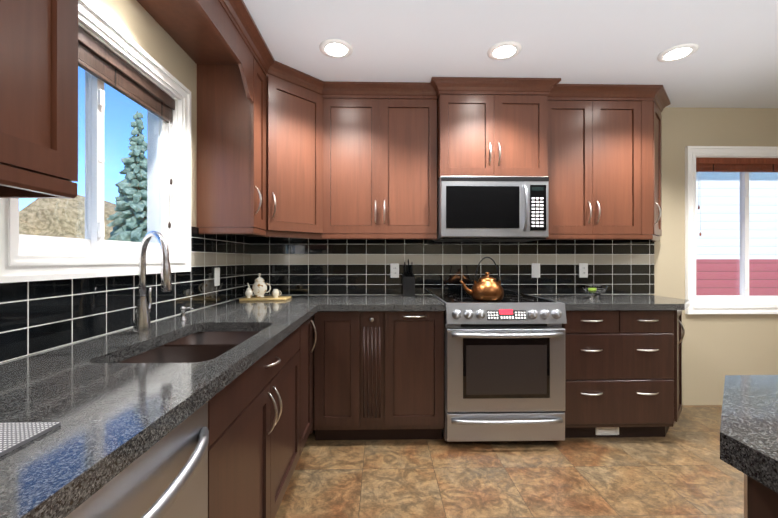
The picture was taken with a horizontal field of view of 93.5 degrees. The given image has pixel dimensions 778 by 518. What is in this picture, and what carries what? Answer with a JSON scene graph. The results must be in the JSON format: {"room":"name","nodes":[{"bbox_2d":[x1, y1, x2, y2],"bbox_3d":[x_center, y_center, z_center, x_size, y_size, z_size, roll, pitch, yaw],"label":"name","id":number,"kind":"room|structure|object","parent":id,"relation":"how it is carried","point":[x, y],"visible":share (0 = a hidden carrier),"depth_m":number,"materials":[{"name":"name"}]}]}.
{"room":"kitchen","nodes":[
{"label":"kitchen","id":0,"kind":"room"},
{"bbox_2d":[20,0,249,357],"bbox_3d":[-1.132,-0.026,0.498,0.150,2.440,5.150,0,0,-1],"label":"wall","id":1,"kind":"structure","parent":0,"point":[138,24],"depth_m":1.74,"materials":[{"name":"paint"}]},
{"bbox_2d":[0,0,77,181],"bbox_3d":[-0.880,-0.669,0.574,0.357,0.973,0.608,0,0,-1],"label":"upper cabinet","id":2,"kind":"object","parent":1,"relation":"attached to","point":[38,86],"visible":0.81,"depth_m":0.79,"materials":[{"name":"brown wood"}]},
{"bbox_2d":[0,164,77,197],"bbox_3d":[-0.753,-0.163,0.711,0.312,0.037,0.305,0,0,-1],"label":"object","id":3,"kind":"object","parent":2,"relation":"attached to","point":[17,183],"depth_m":0.80,"materials":[{"name":"brown wood"}]},
{"bbox_2d":[0,0,190,282],"bbox_3d":[-1.137,-0.414,1.459,0.180,0.960,0.996,0,0,-1],"label":"window","id":4,"kind":"structure","parent":1,"relation":"in","point":[104,30],"depth_m":1.43,"materials":[{"name":"white wood"}]},
{"bbox_2d":[78,26,174,227],"bbox_3d":[-1.095,-0.482,1.460,0.033,0.658,0.814,0,0,-1],"label":"window blind","id":5,"kind":"object","parent":4,"relation":"attached to","point":[101,61],"visible":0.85,"depth_m":1.50,"materials":[{"name":"brown wood"}]},
{"bbox_2d":[0,226,250,362],"bbox_3d":[-1.067,0.052,1.122,0.006,0.464,3.594,0,0,-1],"label":"tile backsplash","id":6,"kind":"structure","parent":1,"relation":"attached to","point":[38,316],"depth_m":1.39,"materials":[{"name":"black tile"}]},
{"bbox_2d":[214,268,219,285],"bbox_3d":[-1.084,0.112,2.314,0.009,0.115,0.070,0,0,-1],"label":"light switch","id":7,"kind":"object","parent":6,"relation":"attached to","point":[216,276],"visible":1,"depth_m":2.30,"materials":[{"name":"white plastic"}]},
{"bbox_2d":[137,0,252,101],"bbox_3d":[-0.917,-1.024,1.479,0.319,0.260,1.198,0,0,-1],"label":"valance","id":8,"kind":"object","parent":1,"relation":"attached to","point":[202,31],"visible":1,"depth_m":1.77,"materials":[{"name":"brown wood"}]},
{"bbox_2d":[197,57,265,229],"bbox_3d":[-0.914,-0.667,2.193,0.357,0.973,0.228,0,0,-1],"label":"upper cabinet","id":9,"kind":"object","parent":1,"relation":"attached to","point":[231,154],"visible":0.96,"depth_m":2.08,"materials":[{"name":"brown wood"}]},
{"bbox_2d":[238,76,322,236],"bbox_3d":[-0.786,-0.666,2.612,0.631,0.973,0.637,0,0,-1],"label":"upper cabinet","id":10,"kind":"object","parent":1,"relation":"attached to","point":[294,158],"visible":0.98,"depth_m":2.44,"materials":[{"name":"brown wood"}]},
{"bbox_2d":[275,405,743,517],"bbox_3d":[1.579,1.224,0.479,5.570,0.060,5.300,0,0,-1],"label":"floor","id":11,"kind":"structure","parent":0,"point":[681,469],"depth_m":2.00,"materials":[{"name":"tile"}]},
{"bbox_2d":[65,401,208,517],"bbox_3d":[-0.712,0.761,0.609,0.654,0.866,0.607,0,0,-1],"label":"dishwasher","id":12,"kind":"object","parent":11,"relation":"on","point":[166,476],"visible":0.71,"depth_m":0.71,"materials":[{"name":"silver metal"}]},
{"bbox_2d":[208,326,299,517],"bbox_3d":[-0.752,0.761,1.438,0.644,0.869,1.040,0,0,-1],"label":"base cabinet","id":13,"kind":"object","parent":11,"relation":"on","point":[254,433],"visible":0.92,"depth_m":1.31,"materials":[{"name":"brown wood"}]},
{"bbox_2d":[299,315,316,454],"bbox_3d":[-0.773,0.763,2.445,0.644,0.869,0.965,0,0,-1],"label":"base cabinet","id":14,"kind":"object","parent":11,"relation":"on","point":[307,331],"visible":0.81,"depth_m":2.19,"materials":[{"name":"brown wood"}]},
{"bbox_2d":[0,295,327,517],"bbox_3d":[-0.746,0.305,1.230,0.647,0.040,3.397,0,0,-1],"label":"countertop","id":15,"kind":"structure","parent":14,"relation":"on","point":[103,406],"depth_m":0.77,"materials":[{"name":"stone"}]},
{"bbox_2d":[0,422,60,456],"bbox_3d":[-0.773,0.281,0.335,0.440,0.006,0.570,0,0,-1],"label":"drying mat","id":16,"kind":"object","parent":15,"relation":"on","point":[14,435],"visible":1,"depth_m":0.59,"materials":[{"name":"grey fabric"}]},
{"bbox_2d":[133,231,171,333],"bbox_3d":[-0.887,0.090,1.390,0.207,0.392,0.191,0,0,-1],"label":"pull-down faucet","id":17,"kind":"object","parent":15,"relation":"on","point":[142,323],"visible":1,"depth_m":1.41,"materials":[{"name":"silver metal"}]},
{"bbox_2d":[179,306,193,320],"bbox_3d":[-0.945,0.254,1.712,0.067,0.065,0.032,0,0,-1],"label":"soap dispenser","id":18,"kind":"object","parent":15,"relation":"on","point":[183,313],"visible":1,"depth_m":1.70,"materials":[{"name":"silver metal"}]},
{"bbox_2d":[118,331,259,362],"bbox_3d":[-0.679,0.423,1.327,0.370,0.194,0.670,0,0,-1],"label":"double-bowl sink","id":19,"kind":"object","parent":15,"relation":"in","point":[200,346],"visible":0.04,"depth_m":1.36,"materials":[{"name":"black metal"}]},
{"bbox_2d":[239,296,291,300],"bbox_3d":[-0.871,0.279,2.599,0.320,0.016,0.170,0,0,-1],"label":"board","id":20,"kind":"object","parent":15,"relation":"on","point":[271,298],"visible":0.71,"depth_m":2.52,"materials":[{"name":"beige wood"}]},
{"bbox_2d":[245,286,254,297],"bbox_3d":[-0.968,0.228,2.547,0.067,0.086,0.052,0,0,-1],"label":"sugar bowl","id":21,"kind":"object","parent":20,"relation":"on","point":[248,293],"visible":1,"depth_m":2.53,"materials":[{"name":"ceramic"}]},
{"bbox_2d":[247,273,270,296],"bbox_3d":[-0.926,0.185,2.608,0.171,0.172,0.104,0,0,-1],"label":"teapot","id":22,"kind":"object","parent":20,"relation":"on","point":[259,287],"visible":0.94,"depth_m":2.58,"materials":[{"name":"ceramic"}]},
{"bbox_2d":[272,289,280,297],"bbox_3d":[-0.788,0.241,2.571,0.067,0.059,0.052,0,0,-1],"label":"creamer","id":23,"kind":"object","parent":20,"relation":"on","point":[275,293],"visible":1,"depth_m":2.55,"materials":[{"name":"ceramic"}]},
{"bbox_2d":[313,311,443,439],"bbox_3d":[-0.070,0.763,2.620,0.839,0.869,0.644,0,0,-1],"label":"base cabinet","id":24,"kind":"object","parent":11,"relation":"on","point":[378,375],"visible":1,"depth_m":2.34,"materials":[{"name":"brown wood"}]},
{"bbox_2d":[320,295,445,310],"bbox_3d":[-0.043,0.307,2.610,0.790,0.040,0.667,0,0,-1],"label":"countertop","id":25,"kind":"structure","parent":24,"relation":"on","point":[333,302],"depth_m":2.36,"materials":[{"name":"stone"}]},
{"bbox_2d":[402,259,414,296],"bbox_3d":[0.153,0.145,2.856,0.090,0.286,0.110,0,0,-1],"label":"knife block","id":26,"kind":"object","parent":25,"relation":"on","point":[408,284],"visible":1,"depth_m":2.82,"materials":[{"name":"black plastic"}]},
{"bbox_2d":[432,294,566,441],"bbox_3d":[0.735,0.739,2.600,0.758,0.916,0.706,0,0,-1],"label":"range","id":27,"kind":"object","parent":11,"relation":"on","point":[504,368],"visible":0.96,"depth_m":2.31,"materials":[{"name":"silver metal"}]},
{"bbox_2d":[459,257,503,301],"bbox_3d":[0.631,0.133,2.501,0.301,0.300,0.220,0,0,-1],"label":"copper kettle","id":28,"kind":"object","parent":27,"relation":"on","point":[487,288],"visible":1,"depth_m":2.44,"materials":[{"name":"brown metal"}]},
{"bbox_2d":[562,310,673,437],"bbox_3d":[1.486,0.763,2.655,0.734,0.869,0.640,0,0,-1],"label":"base cabinet","id":29,"kind":"object","parent":11,"relation":"on","point":[619,368],"visible":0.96,"depth_m":2.37,"materials":[{"name":"brown wood"}]},
{"bbox_2d":[595,427,618,434],"bbox_3d":[1.462,1.146,2.453,0.156,0.062,0.008,0,0,-1],"label":"air vent register","id":30,"kind":"object","parent":29,"relation":"attached to","point":[606,430],"visible":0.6,"depth_m":2.45,"materials":[{"name":"white metal"}]},
{"bbox_2d":[533,294,689,309],"bbox_3d":[1.612,0.307,2.658,0.991,0.040,0.642,0,0,-1],"label":"countertop","id":31,"kind":"structure","parent":29,"relation":"on","point":[572,301],"depth_m":2.47,"materials":[{"name":"stone"}]},
{"bbox_2d":[581,284,607,299],"bbox_3d":[1.469,0.237,2.618,0.176,0.100,0.176,0,0,-1],"label":"crystal bowl","id":32,"kind":"object","parent":31,"relation":"on","point":[594,291],"visible":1,"depth_m":2.58,"materials":[{"name":"clear glass"}]},
{"bbox_2d":[665,310,684,435],"bbox_3d":[1.964,0.763,2.681,0.219,0.869,0.608,0,0,-1],"label":"base cabinet","id":33,"kind":"object","parent":11,"relation":"on","point":[679,332],"visible":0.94,"depth_m":2.40,"materials":[{"name":"brown wood"}]},
{"bbox_2d":[744,479,777,517],"bbox_3d":[1.590,0.761,0.079,2.005,0.865,1.600,0,0,-1],"label":"kitchen island","id":34,"kind":"object","parent":11,"relation":"on","point":[758,503],"depth_m":0.57,"materials":[{"name":"wood"}]},
{"bbox_2d":[720,375,777,494],"bbox_3d":[1.589,0.306,0.096,2.068,0.045,1.632,0,0,-1],"label":"island countertop","id":35,"kind":"structure","parent":34,"relation":"on","point":[749,416],"depth_m":0.62,"materials":[{"name":"grey stone"}]},
{"bbox_2d":[243,0,777,107],"bbox_3d":[1.579,-1.276,0.483,5.570,0.060,5.300,0,0,-1],"label":"ceiling","id":36,"kind":"structure","parent":0,"point":[731,61],"depth_m":2.08,"materials":[{"name":"white paint"}]},
{"bbox_2d":[319,39,352,57],"bbox_3d":[-0.312,-1.238,2.163,0.196,0.009,0.196,0,0,-1],"label":"recessed light","id":37,"kind":"object","parent":36,"relation":"in","point":[335,48],"visible":1,"depth_m":2.15,"materials":[{"name":"white"}]},
{"bbox_2d":[487,41,521,59],"bbox_3d":[0.688,-1.238,2.184,0.196,0.009,0.196,0,0,-1],"label":"recessed light","id":38,"kind":"object","parent":36,"relation":"in","point":[504,50],"visible":1,"depth_m":2.17,"materials":[{"name":"white"}]},
{"bbox_2d":[657,43,698,61],"bbox_3d":[1.738,-1.238,2.206,0.196,0.009,0.196,0,0,-1],"label":"recessed light","id":39,"kind":"object","parent":36,"relation":"in","point":[677,52],"visible":1,"depth_m":2.19,"materials":[{"name":"white"}]},
{"bbox_2d":[528,107,777,404],"bbox_3d":[1.599,-0.022,3.057,5.420,2.440,0.150,0,0,-1],"label":"wall","id":40,"kind":"structure","parent":0,"point":[716,348],"depth_m":3.00,"materials":[{"name":"paint"}]},
{"bbox_2d":[322,98,436,233],"bbox_3d":[-0.068,-0.666,2.769,0.829,0.973,0.357,0,0,-1],"label":"upper cabinet","id":41,"kind":"object","parent":40,"relation":"attached to","point":[379,166],"visible":1,"depth_m":2.63,"materials":[{"name":"brown wood"}]},
{"bbox_2d":[199,227,436,239],"bbox_3d":[-0.353,-0.161,2.156,1.416,0.037,0.974,0,0,-1],"label":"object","id":42,"kind":"object","parent":41,"relation":"attached to","point":[202,230],"depth_m":2.51,"materials":[{"name":"brown wood"}]},
{"bbox_2d":[219,0,670,112],"bbox_3d":[0.589,-1.199,1.598,3.337,0.087,2.717,0,0,-1],"label":"crown molding","id":43,"kind":"structure","parent":40,"relation":"attached to","point":[239,15],"depth_m":2.56,"materials":[{"name":"brown wood"}]},
{"bbox_2d":[251,237,653,294],"bbox_3d":[0.532,0.055,2.956,3.269,0.464,0.006,0,0,-1],"label":"tile backsplash","id":44,"kind":"structure","parent":40,"relation":"attached to","point":[293,266],"depth_m":2.95,"materials":[{"name":"black tile"}]},
{"bbox_2d":[390,263,398,277],"bbox_3d":[0.047,0.093,2.938,0.070,0.115,0.008,0,0,-1],"label":"electrical outlet","id":45,"kind":"object","parent":44,"relation":"attached to","point":[394,270],"visible":1,"depth_m":2.94,"materials":[{"name":"white plastic"}]},
{"bbox_2d":[532,263,539,277],"bbox_3d":[1.189,0.093,2.962,0.070,0.115,0.009,0,0,-1],"label":"light switch","id":46,"kind":"object","parent":44,"relation":"attached to","point":[535,270],"visible":1,"depth_m":2.96,"materials":[{"name":"white plastic"}]},
{"bbox_2d":[579,263,587,277],"bbox_3d":[1.579,0.093,2.971,0.070,0.115,0.008,0,0,-1],"label":"electrical outlet","id":47,"kind":"object","parent":44,"relation":"attached to","point":[583,270],"visible":1,"depth_m":2.97,"materials":[{"name":"white plastic"}]},
{"bbox_2d":[545,234,659,241],"label":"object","id":48,"kind":"object","parent":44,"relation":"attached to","point":[654,238],"depth_m":2.66,"materials":[{"name":"brown wood"}]},
{"bbox_2d":[437,94,547,180],"bbox_3d":[0.732,-0.865,2.746,0.762,0.575,0.437,0,0,-1],"label":"upper cabinet","id":49,"kind":"object","parent":40,"relation":"attached to","point":[491,135],"visible":0.96,"depth_m":2.57,"materials":[{"name":"brown wood"}]},
{"bbox_2d":[434,176,548,241],"bbox_3d":[0.732,-0.356,2.721,0.752,0.437,0.467,0,0,-1],"label":"over-the-range microwave","id":50,"kind":"object","parent":49,"relation":"attached to","point":[492,208],"visible":1,"depth_m":2.54,"materials":[{"name":"silver metal"}]},
{"bbox_2d":[547,100,652,234],"bbox_3d":[1.518,-0.666,2.802,0.804,0.973,0.357,0,0,-1],"label":"upper cabinet","id":51,"kind":"object","parent":40,"relation":"attached to","point":[600,163],"visible":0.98,"depth_m":2.67,"materials":[{"name":"brown wood"}]},
{"bbox_2d":[652,102,661,235],"bbox_3d":[2.051,-0.666,2.831,0.259,0.973,0.320,0,0,-1],"label":"upper cabinet","id":52,"kind":"object","parent":40,"relation":"attached to","point":[657,173],"visible":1,"depth_m":2.82,"materials":[{"name":"brown wood"}]},
{"bbox_2d":[685,146,777,313],"bbox_3d":[3.179,-0.234,3.075,1.510,1.365,0.180,0,0,-1],"label":"window","id":53,"kind":"structure","parent":40,"relation":"in","point":[692,153],"depth_m":3.00,"materials":[{"name":"white"}]},
{"bbox_2d":[696,158,777,235],"bbox_3d":[3.180,-0.511,3.034,1.328,0.646,0.033,0,0,-1],"label":"window blind","id":54,"kind":"object","parent":53,"relation":"attached to","point":[736,164],"visible":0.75,"depth_m":3.02,"materials":[{"name":"red wood"}]},
{"bbox_3d":[-20.458,2.455,22.515,120.000,0.050,120.000,0,0,-1],"label":"ground","id":55,"kind":"structure","parent":0,"visible":0},
{"bbox_2d":[19,194,117,239],"bbox_3d":[-26.585,-1.382,33.296,12.612,9.985,68.908,0,0,39],"label":"hill","id":56,"kind":"object","parent":55,"relation":"on","point":[65,222],"depth_m":28.57,"materials":[{"name":"brown plant"}]},
{"bbox_2d":[106,111,146,241],"bbox_3d":[-14.799,-3.158,21.544,3.890,11.276,4.246,0,0,-1],"label":"conifer tree","id":57,"kind":"object","parent":55,"relation":"on","point":[127,198],"depth_m":21.07,"materials":[{"name":"green plant"}]},
{"bbox_2d":[696,172,777,295],"bbox_3d":[5.878,-1.196,6.925,16.400,7.200,0.900,0,0,-1],"label":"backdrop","id":58,"kind":"object","parent":55,"relation":"on","point":[754,250],"depth_m":7.09,"materials":[{"name":"white"}]}
]}

